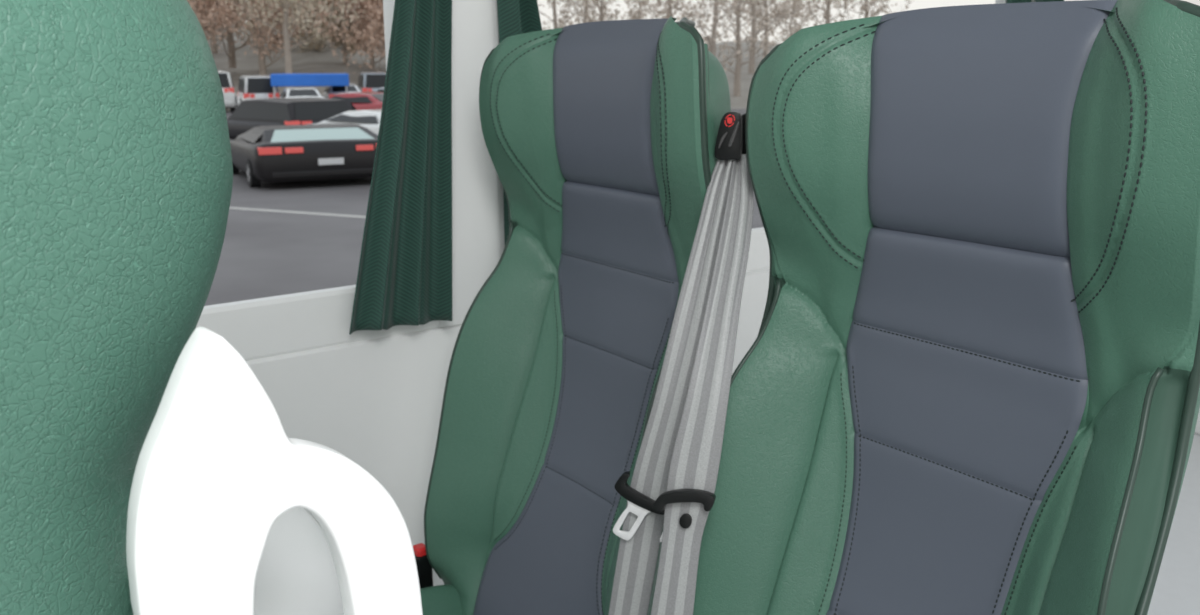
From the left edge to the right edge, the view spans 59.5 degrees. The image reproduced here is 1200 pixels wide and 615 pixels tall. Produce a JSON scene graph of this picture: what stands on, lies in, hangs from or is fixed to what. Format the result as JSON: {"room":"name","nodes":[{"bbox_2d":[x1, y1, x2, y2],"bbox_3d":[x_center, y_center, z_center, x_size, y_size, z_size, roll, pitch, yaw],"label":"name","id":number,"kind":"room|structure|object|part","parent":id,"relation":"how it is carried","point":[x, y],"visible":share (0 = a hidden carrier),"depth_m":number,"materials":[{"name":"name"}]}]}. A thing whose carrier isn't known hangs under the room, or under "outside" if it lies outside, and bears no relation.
{"room":"vehicle interior","nodes":[
{"label":"vehicle interior","id":0,"kind":"room"},
{"bbox_2d":[195,227,769,585],"bbox_3d":[-0.125,0.335,1.732,5.000,0.848,0.104,-10,17,-37],"label":"wall","id":1,"kind":"structure","parent":0,"point":[374,398],"depth_m":1.45,"materials":[{"name":"white plastic"}]},
{"bbox_2d":[383,0,504,326],"bbox_3d":[-0.206,-0.404,1.479,0.180,0.858,0.089,-10,17,-37],"label":"window pillar","id":2,"kind":"structure","parent":1,"relation":"attached to","point":[478,242],"depth_m":1.49,"materials":[{"name":"white plastic"}]},
{"bbox_2d":[995,0,1034,3],"bbox_3d":[0.942,-0.615,2.368,0.085,0.858,0.089,-10,17,-37],"label":"trim","id":3,"kind":"structure","parent":1,"relation":"attached to","point":[996,1],"depth_m":2.35,"materials":[{"name":"white plastic"}]},
{"bbox_2d":[1064,0,1199,5],"bbox_3d":[1.386,-0.716,2.697,1.122,0.774,0.001,-10,17,-37],"label":"window","id":4,"kind":"structure","parent":1,"relation":"in","point":[1197,2],"depth_m":2.85,"materials":[{"name":"clear glass"}]},
{"bbox_2d":[205,22,780,110],"bbox_3d":[3.941,-24.059,92.483,154.101,9.353,135.119,-10,17,-37],"label":"hillside","id":5,"kind":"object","parent":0,"point":[312,61],"visible":0.02,"depth_m":74.93,"materials":[{"name":"brown plant"}]},
{"bbox_2d":[198,0,230,38],"bbox_3d":[-27.327,-21.010,65.302,9.630,12.338,9.195,0,13,-2],"label":"tree","id":6,"kind":"object","parent":5,"relation":"on","point":[198,0],"visible":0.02,"depth_m":65.20,"materials":[{"name":"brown plant"}]},
{"bbox_2d":[187,0,254,48],"bbox_3d":[-24.423,-19.648,62.656,9.422,11.480,9.080,1,13,5],"label":"tree","id":7,"kind":"object","parent":5,"relation":"on","point":[205,26],"visible":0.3,"depth_m":61.49,"materials":[{"name":"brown plant"}]},
{"bbox_2d":[194,0,276,67],"bbox_3d":[-24.161,-22.021,68.618,8.931,12.487,10.708,4,14,16],"label":"tree","id":8,"kind":"object","parent":5,"relation":"on","point":[231,54],"visible":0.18,"depth_m":69.64,"materials":[{"name":"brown plant"}]},
{"bbox_2d":[206,0,266,53],"bbox_3d":[-28.621,-25.076,76.690,9.987,13.546,10.763,-8,15,-30],"label":"tree","id":9,"kind":"object","parent":5,"relation":"on","point":[215,47],"visible":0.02,"depth_m":78.40,"materials":[{"name":"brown plant"}]},
{"bbox_2d":[201,0,341,74],"bbox_3d":[-20.414,-19.846,64.005,8.255,11.234,7.160,-6,15,-24],"label":"tree","id":10,"kind":"object","parent":5,"relation":"on","point":[260,47],"visible":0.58,"depth_m":63.83,"materials":[{"name":"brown plant"}]},
{"bbox_2d":[240,1,311,42],"bbox_3d":[-24.777,-25.082,81.876,8.039,10.959,8.065,3,14,11],"label":"tree","id":11,"kind":"object","parent":5,"relation":"on","point":[248,1],"visible":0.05,"depth_m":81.48,"materials":[{"name":"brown plant"}]},
{"bbox_2d":[225,0,364,87],"bbox_3d":[-16.766,-16.772,57.147,7.260,10.626,7.759,-10,17,-37],"label":"tree","id":12,"kind":"object","parent":5,"relation":"on","point":[288,61],"visible":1,"depth_m":57.31,"materials":[{"name":"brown plant"}]},
{"bbox_2d":[288,0,348,53],"bbox_3d":[-20.842,-21.973,78.389,5.292,6.930,5.526,5,14,22],"label":"tree","id":13,"kind":"object","parent":5,"relation":"on","point":[320,43],"visible":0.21,"depth_m":77.56,"materials":[{"name":"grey plant"}]},
{"bbox_2d":[309,0,379,63],"bbox_3d":[-17.895,-20.554,73.430,5.874,7.128,5.096,12,18,41],"label":"tree","id":14,"kind":"object","parent":5,"relation":"on","point":[344,49],"visible":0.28,"depth_m":72.70,"materials":[{"name":"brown plant"}]},
{"bbox_2d":[314,0,384,73],"bbox_3d":[-13.827,-19.487,64.507,7.982,10.852,7.813,11,17,38],"label":"tree","id":15,"kind":"object","parent":5,"relation":"on","point":[375,15],"visible":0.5,"depth_m":63.27,"materials":[{"name":"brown plant"}]},
{"bbox_2d":[326,0,385,67],"bbox_3d":[-15.673,-20.688,71.672,5.621,8.487,6.064,-1,13,-4],"label":"tree","id":16,"kind":"object","parent":5,"relation":"on","point":[372,60],"visible":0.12,"depth_m":71.80,"materials":[{"name":"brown plant"}]},
{"bbox_2d":[537,0,595,29],"bbox_3d":[-2.943,-19.640,67.423,5.569,9.246,6.184,4,14,16],"label":"tree","id":17,"kind":"object","parent":5,"relation":"on","point":[553,3],"visible":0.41,"depth_m":67.28,"materials":[{"name":"grey plant"}]},
{"bbox_2d":[545,0,622,25],"bbox_3d":[-1.297,-23.449,78.978,6.394,9.733,4.999,8,15,29],"label":"tree","id":18,"kind":"object","parent":5,"relation":"on","point":[585,7],"visible":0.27,"depth_m":78.80,"materials":[{"name":"grey plant"}]},
{"bbox_2d":[549,0,633,28],"bbox_3d":[-0.014,-17.180,62.458,5.364,8.417,5.940,-4,14,-17],"label":"tree","id":19,"kind":"object","parent":5,"relation":"on","point":[601,7],"visible":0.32,"depth_m":61.46,"materials":[{"name":"grey plant"}]},
{"bbox_2d":[615,0,664,19],"bbox_3d":[3.674,-25.637,91.694,4.719,6.802,3.952,13,18,42],"label":"tree","id":20,"kind":"object","parent":5,"relation":"on","point":[630,12],"visible":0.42,"depth_m":91.19,"materials":[{"name":"grey plant"}]},
{"bbox_2d":[621,0,708,29],"bbox_3d":[3.943,-19.940,69.088,5.600,8.794,5.827,-3,14,-14],"label":"tree","id":21,"kind":"object","parent":5,"relation":"on","point":[669,9],"visible":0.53,"depth_m":68.70,"materials":[{"name":"grey plant"}]},
{"bbox_2d":[666,0,767,62],"bbox_3d":[5.795,-15.653,55.828,6.394,9.733,4.999,5,14,22],"label":"tree","id":22,"kind":"object","parent":5,"relation":"on","point":[712,48],"visible":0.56,"depth_m":55.65,"materials":[{"name":"grey plant"}]},
{"bbox_2d":[689,0,802,96],"bbox_3d":[7.983,-16.696,59.370,6.718,9.440,5.849,-10,17,-36],"label":"tree","id":23,"kind":"object","parent":5,"relation":"on","point":[737,74],"visible":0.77,"depth_m":59.58,"materials":[{"name":"grey plant"}]},
{"bbox_2d":[719,0,809,73],"bbox_3d":[10.209,-19.456,66.240,5.890,9.443,6.346,13,18,43],"label":"tree","id":24,"kind":"object","parent":5,"relation":"on","point":[751,70],"visible":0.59,"depth_m":66.97,"materials":[{"name":"grey plant"}]},
{"bbox_2d":[741,0,812,56],"bbox_3d":[12.625,-21.862,75.566,5.940,8.417,5.364,7,15,27],"label":"tree","id":25,"kind":"object","parent":5,"relation":"on","point":[764,5],"visible":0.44,"depth_m":76.26,"materials":[{"name":"grey plant"}]},
{"bbox_2d":[769,0,817,43],"bbox_3d":[16.535,-25.000,90.155,4.588,6.264,4.064,6,15,25],"label":"tree","id":26,"kind":"object","parent":5,"relation":"on","point":[806,10],"visible":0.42,"depth_m":90.01,"materials":[{"name":"grey plant"}]},
{"bbox_2d":[778,0,894,32],"bbox_3d":[15.431,-19.686,67.431,7.083,9.065,5.866,-3,14,-12],"label":"tree","id":27,"kind":"object","parent":5,"relation":"on","point":[826,15],"visible":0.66,"depth_m":67.88,"materials":[{"name":"grey plant"}]},
{"bbox_2d":[815,0,913,22],"bbox_3d":[18.031,-21.482,72.344,6.346,9.443,5.890,13,18,42],"label":"tree","id":28,"kind":"object","parent":5,"relation":"on","point":[865,7],"visible":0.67,"depth_m":72.58,"materials":[{"name":"grey plant"}]},
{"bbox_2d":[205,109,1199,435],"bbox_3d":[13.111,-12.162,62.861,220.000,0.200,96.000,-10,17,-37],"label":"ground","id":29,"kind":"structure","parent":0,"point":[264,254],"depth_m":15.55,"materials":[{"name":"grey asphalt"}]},
{"bbox_2d":[218,70,235,111],"bbox_3d":[-19.332,-10.829,52.496,1.646,2.000,4.284,-6,15,-25],"label":"car","id":30,"kind":"object","parent":29,"relation":"on","point":[225,77],"visible":0.4,"depth_m":50.93,"materials":[{"name":"white paint"}]},
{"bbox_2d":[224,88,233,92],"bbox_3d":[-18.008,-10.546,50.958,0.464,0.240,0.180,-6,15,-25],"label":"tail lamp","id":31,"kind":"object","parent":30,"relation":"attached to","point":[226,90],"depth_m":50.90,"materials":[{"name":"red plastic"}]},
{"bbox_2d":[235,75,279,107],"bbox_3d":[-15.558,-9.588,47.598,1.646,1.850,4.284,-6,15,-23],"label":"car","id":32,"kind":"object","parent":29,"relation":"on","point":[251,87],"visible":0.44,"depth_m":45.81,"materials":[{"name":"white paint"}]},
{"bbox_2d":[243,93,254,98],"bbox_3d":[-15.245,-9.193,45.612,0.464,0.222,0.180,-6,15,-23],"label":"tail lamp","id":33,"kind":"object","parent":32,"relation":"attached to","point":[245,95],"depth_m":45.55,"materials":[{"name":"red plastic"}]},
{"bbox_2d":[268,93,279,97],"bbox_3d":[-14.291,-9.289,46.016,0.464,0.222,0.180,-6,15,-23],"label":"tail lamp","id":34,"kind":"object","parent":32,"relation":"attached to","point":[270,95],"depth_m":45.95,"materials":[{"name":"red plastic"}]},
{"bbox_2d":[227,97,356,139],"bbox_3d":[-9.696,-5.686,32.105,4.488,1.420,2.846,11,17,38],"label":"car","id":35,"kind":"object","parent":29,"relation":"on","point":[249,114],"visible":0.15,"depth_m":30.75,"materials":[{"name":"grey paint"}]},
{"bbox_2d":[284,121,311,124],"bbox_3d":[-8.657,-5.276,30.134,0.188,0.170,0.812,11,17,38],"label":"tail lamp","id":36,"kind":"object","parent":35,"relation":"attached to","point":[285,122],"depth_m":30.01,"materials":[{"name":"red plastic"}]},
{"bbox_2d":[229,207,365,217],"bbox_3d":[-4.165,-1.540,17.710,9.180,0.001,16.428,-10,17,-37],"label":"road marking","id":37,"kind":"object","parent":29,"relation":"on","point":[238,208],"visible":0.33,"depth_m":18.14,"materials":[{"name":"white paint"}]},
{"bbox_2d":[279,87,323,97],"bbox_3d":[-12.148,-8.189,42.574,1.646,1.450,4.230,-5,14,-21],"label":"car","id":38,"kind":"object","parent":29,"relation":"on","point":[305,92],"visible":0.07,"depth_m":41.29,"materials":[{"name":"white paint"}]},
{"bbox_2d":[230,124,377,186],"bbox_3d":[-6.557,-3.522,23.517,3.046,1.180,4.630,-7,15,-26],"label":"car","id":39,"kind":"object","parent":29,"relation":"on","point":[275,153],"visible":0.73,"depth_m":21.65,"materials":[{"name":"black paint"}]},
{"bbox_2d":[257,147,302,154],"bbox_3d":[-6.430,-3.162,21.134,0.870,0.142,0.196,-7,15,-26],"label":"tail lamp","id":40,"kind":"object","parent":39,"relation":"attached to","point":[260,150],"depth_m":21.05,"materials":[{"name":"red plastic"}]},
{"bbox_3d":[-5.526,-3.001,21.555,0.520,0.130,0.076,-7,15,-26],"label":"number plate","id":41,"kind":"part","parent":39,"relation":"part of","materials":[{"name":"white metal"}]},
{"bbox_2d":[356,143,376,150],"bbox_3d":[-4.692,-3.366,21.994,0.870,0.142,0.196,-7,15,-26],"label":"tail lamp","id":42,"kind":"object","parent":39,"relation":"attached to","point":[359,146],"depth_m":21.82,"materials":[{"name":"red plastic"}]},
{"bbox_2d":[270,73,348,98],"bbox_3d":[-12.639,-9.234,45.934,3.240,1.930,2.000,-4,14,-15],"label":"awning","id":43,"kind":"object","parent":29,"relation":"on","point":[315,79],"visible":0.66,"depth_m":44.83,"materials":[{"name":"blue fabric"}]},
{"bbox_2d":[322,84,360,97],"bbox_3d":[-11.837,-9.522,48.182,1.646,1.450,4.230,-5,14,-19],"label":"car","id":44,"kind":"object","parent":29,"relation":"on","point":[330,91],"visible":0.13,"depth_m":46.83,"materials":[{"name":"white paint"}]},
{"bbox_2d":[305,109,381,134],"bbox_3d":[-6.149,-4.864,29.013,4.630,1.250,2.646,10,17,37],"label":"car","id":45,"kind":"object","parent":29,"relation":"on","point":[369,119],"visible":0.04,"depth_m":27.80,"materials":[{"name":"white paint"}]},
{"bbox_2d":[329,91,383,109],"bbox_3d":[-8.877,-7.057,37.876,4.430,1.420,2.146,5,14,19],"label":"car","id":46,"kind":"object","parent":29,"relation":"on","point":[371,100],"visible":0.02,"depth_m":36.72,"materials":[{"name":"red paint"}]},
{"bbox_2d":[358,72,385,91],"bbox_3d":[-11.772,-11.278,54.600,1.646,1.900,4.284,-4,14,-17],"label":"car","id":47,"kind":"object","parent":29,"relation":"on","point":[368,81],"visible":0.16,"depth_m":52.68,"materials":[{"name":"silver metal"}]},
{"bbox_2d":[362,88,371,91],"bbox_3d":[-11.666,-10.879,52.594,0.464,0.228,0.180,-4,14,-17],"label":"tail lamp","id":48,"kind":"object","parent":47,"relation":"attached to","point":[363,89],"depth_m":52.52,"materials":[{"name":"red plastic"}]},
{"bbox_2d":[1147,434,1199,614],"bbox_3d":[0.693,1.006,0.830,5.000,0.040,2.740,-10,17,-37],"label":"wall panel","id":49,"kind":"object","parent":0,"point":[1177,586],"depth_m":2.48,"materials":[{"name":"plastic"}]},
{"bbox_2d":[0,0,422,614],"bbox_3d":[-0.521,0.449,0.469,0.857,1.209,0.464,-10,17,-37],"label":"seat","id":50,"kind":"object","parent":49,"relation":"on","point":[146,468],"visible":1,"depth_m":0.39,"materials":[{"name":"green leather"}]},
{"bbox_3d":[-0.165,0.383,0.461,0.219,0.763,0.015,-10,17,-37],"label":"grab handle","id":51,"kind":"part","parent":50,"relation":"part of","materials":[{"name":"white plastic"}]},
{"bbox_2d":[420,16,730,614],"bbox_3d":[-0.176,0.288,1.184,0.708,1.192,0.464,-10,17,-37],"label":"seat","id":52,"kind":"object","parent":49,"relation":"on","point":[600,137],"visible":0.9,"depth_m":1.29,"materials":[{"name":"green leather"}]},
{"bbox_2d":[413,543,432,588],"bbox_3d":[-0.247,0.436,1.470,0.024,0.222,0.026,-10,17,-37],"label":"seat belt buckle","id":53,"kind":"object","parent":52,"relation":"attached to","point":[425,570],"visible":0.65,"depth_m":1.44,"materials":[{"name":"black plastic"}]},
{"bbox_2d":[420,584,462,614],"bbox_3d":[-0.261,0.515,1.168,0.490,0.178,0.464,-10,17,-37],"label":"cushion","id":54,"kind":"object","parent":52,"relation":"on","point":[446,599],"depth_m":1.40,"materials":[{"name":"green leather"}]},
{"bbox_3d":[-0.069,0.356,1.296,0.119,0.268,0.267,-10,17,-37],"label":"backrest panel","id":55,"kind":"part","parent":52,"relation":"part of","materials":[{"name":"grey leather"}]},
{"bbox_3d":[-0.010,0.136,1.293,0.048,0.163,0.197,-9,16,-34],"label":"backrest panel","id":56,"kind":"part","parent":52,"relation":"part of","materials":[{"name":"grey leather"}]},
{"bbox_3d":[0.007,-0.232,1.210,0.034,0.192,0.209,-10,17,-37],"label":"headrest panel","id":57,"kind":"part","parent":52,"relation":"part of","materials":[{"name":"grey leather"}]},
{"bbox_3d":[0.013,0.001,1.279,0.016,0.105,0.241,-9,16,-34],"label":"backrest panel","id":58,"kind":"part","parent":52,"relation":"part of","materials":[{"name":"grey leather"}]},
{"bbox_3d":[0.012,-0.096,1.255,0.019,0.095,0.238,-9,16,-34],"label":"backrest panel","id":59,"kind":"part","parent":52,"relation":"part of","materials":[{"name":"grey leather"}]},
{"bbox_2d":[608,111,742,614],"bbox_3d":[0.068,0.160,1.056,0.189,0.698,0.051,-10,17,-37],"label":"belt","id":60,"kind":"object","parent":52,"relation":"attached to","point":[640,534],"visible":0.92,"depth_m":1.04,"materials":[{"name":"grey fabric"}]},
{"bbox_2d":[693,0,1199,614],"bbox_3d":[0.116,0.373,0.826,0.708,1.192,0.464,-10,17,-37],"label":"seat","id":61,"kind":"object","parent":49,"relation":"on","point":[968,383],"visible":0.97,"depth_m":0.88,"materials":[{"name":"green leather"}]},
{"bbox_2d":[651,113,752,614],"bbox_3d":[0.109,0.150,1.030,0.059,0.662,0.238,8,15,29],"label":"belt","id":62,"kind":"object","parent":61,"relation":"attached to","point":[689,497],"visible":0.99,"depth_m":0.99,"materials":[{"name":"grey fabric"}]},
{"bbox_3d":[0.223,0.441,0.937,0.119,0.268,0.267,-10,17,-37],"label":"backrest panel","id":63,"kind":"part","parent":61,"relation":"part of","materials":[{"name":"leather"}]},
{"bbox_3d":[0.282,0.221,0.935,0.048,0.163,0.197,-9,16,-34],"label":"backrest panel","id":64,"kind":"part","parent":61,"relation":"part of","materials":[{"name":"grey leather"}]},
{"bbox_3d":[0.305,0.086,0.920,0.016,0.105,0.241,-9,16,-34],"label":"backrest panel","id":65,"kind":"part","parent":61,"relation":"part of","materials":[{"name":"grey leather"}]},
{"bbox_3d":[0.304,-0.011,0.896,0.019,0.095,0.238,-9,16,-34],"label":"backrest panel","id":66,"kind":"part","parent":61,"relation":"part of","materials":[{"name":"grey leather"}]},
{"bbox_3d":[0.299,-0.147,0.851,0.034,0.192,0.209,-10,17,-37],"label":"headrest panel","id":67,"kind":"part","parent":61,"relation":"part of","materials":[{"name":"grey leather"}]},
{"bbox_2d":[1195,408,1199,433],"bbox_3d":[2.672,0.186,2.246,0.050,0.900,2.740,-10,17,-37],"label":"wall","id":68,"kind":"structure","parent":0,"point":[1197,429],"depth_m":3.29,"materials":[{"name":"white plastic"}]},
{"bbox_3d":[-0.120,-0.983,1.412,5.000,0.340,0.120,-10,17,-37],"label":"trim","id":69,"kind":"structure","parent":0,"visible":0},
{"bbox_2d":[349,0,451,334],"bbox_3d":[-0.265,-0.380,1.341,0.170,0.840,0.030,-10,17,-37],"label":"curtain","id":70,"kind":"object","parent":69,"relation":"hanging from","point":[404,277],"visible":1,"depth_m":1.40,"materials":[{"name":"green fabric"}]},
{"bbox_2d":[497,0,541,244],"bbox_3d":[-0.092,-0.405,1.477,0.103,0.854,0.040,-10,17,-37],"label":"curtain","id":71,"kind":"object","parent":69,"relation":"hanging from","point":[515,17],"visible":0.15,"depth_m":1.46,"materials":[{"name":"green fabric"}]},
{"bbox_2d":[1006,0,1031,2],"bbox_3d":[0.879,-0.583,2.223,0.107,0.854,0.040,-10,17,-37],"label":"curtain","id":72,"kind":"object","parent":69,"relation":"hanging from","point":[1007,1],"visible":0.02,"depth_m":2.20,"materials":[{"name":"fabric"}]},
{"bbox_2d":[1035,0,1063,1],"bbox_3d":[0.976,-0.601,2.302,0.081,0.854,0.040,-10,17,-37],"label":"curtain","id":73,"kind":"object","parent":69,"relation":"hanging from","point":[1035,0],"visible":0.02,"depth_m":2.27,"materials":[{"name":"green fabric"}]}
]}

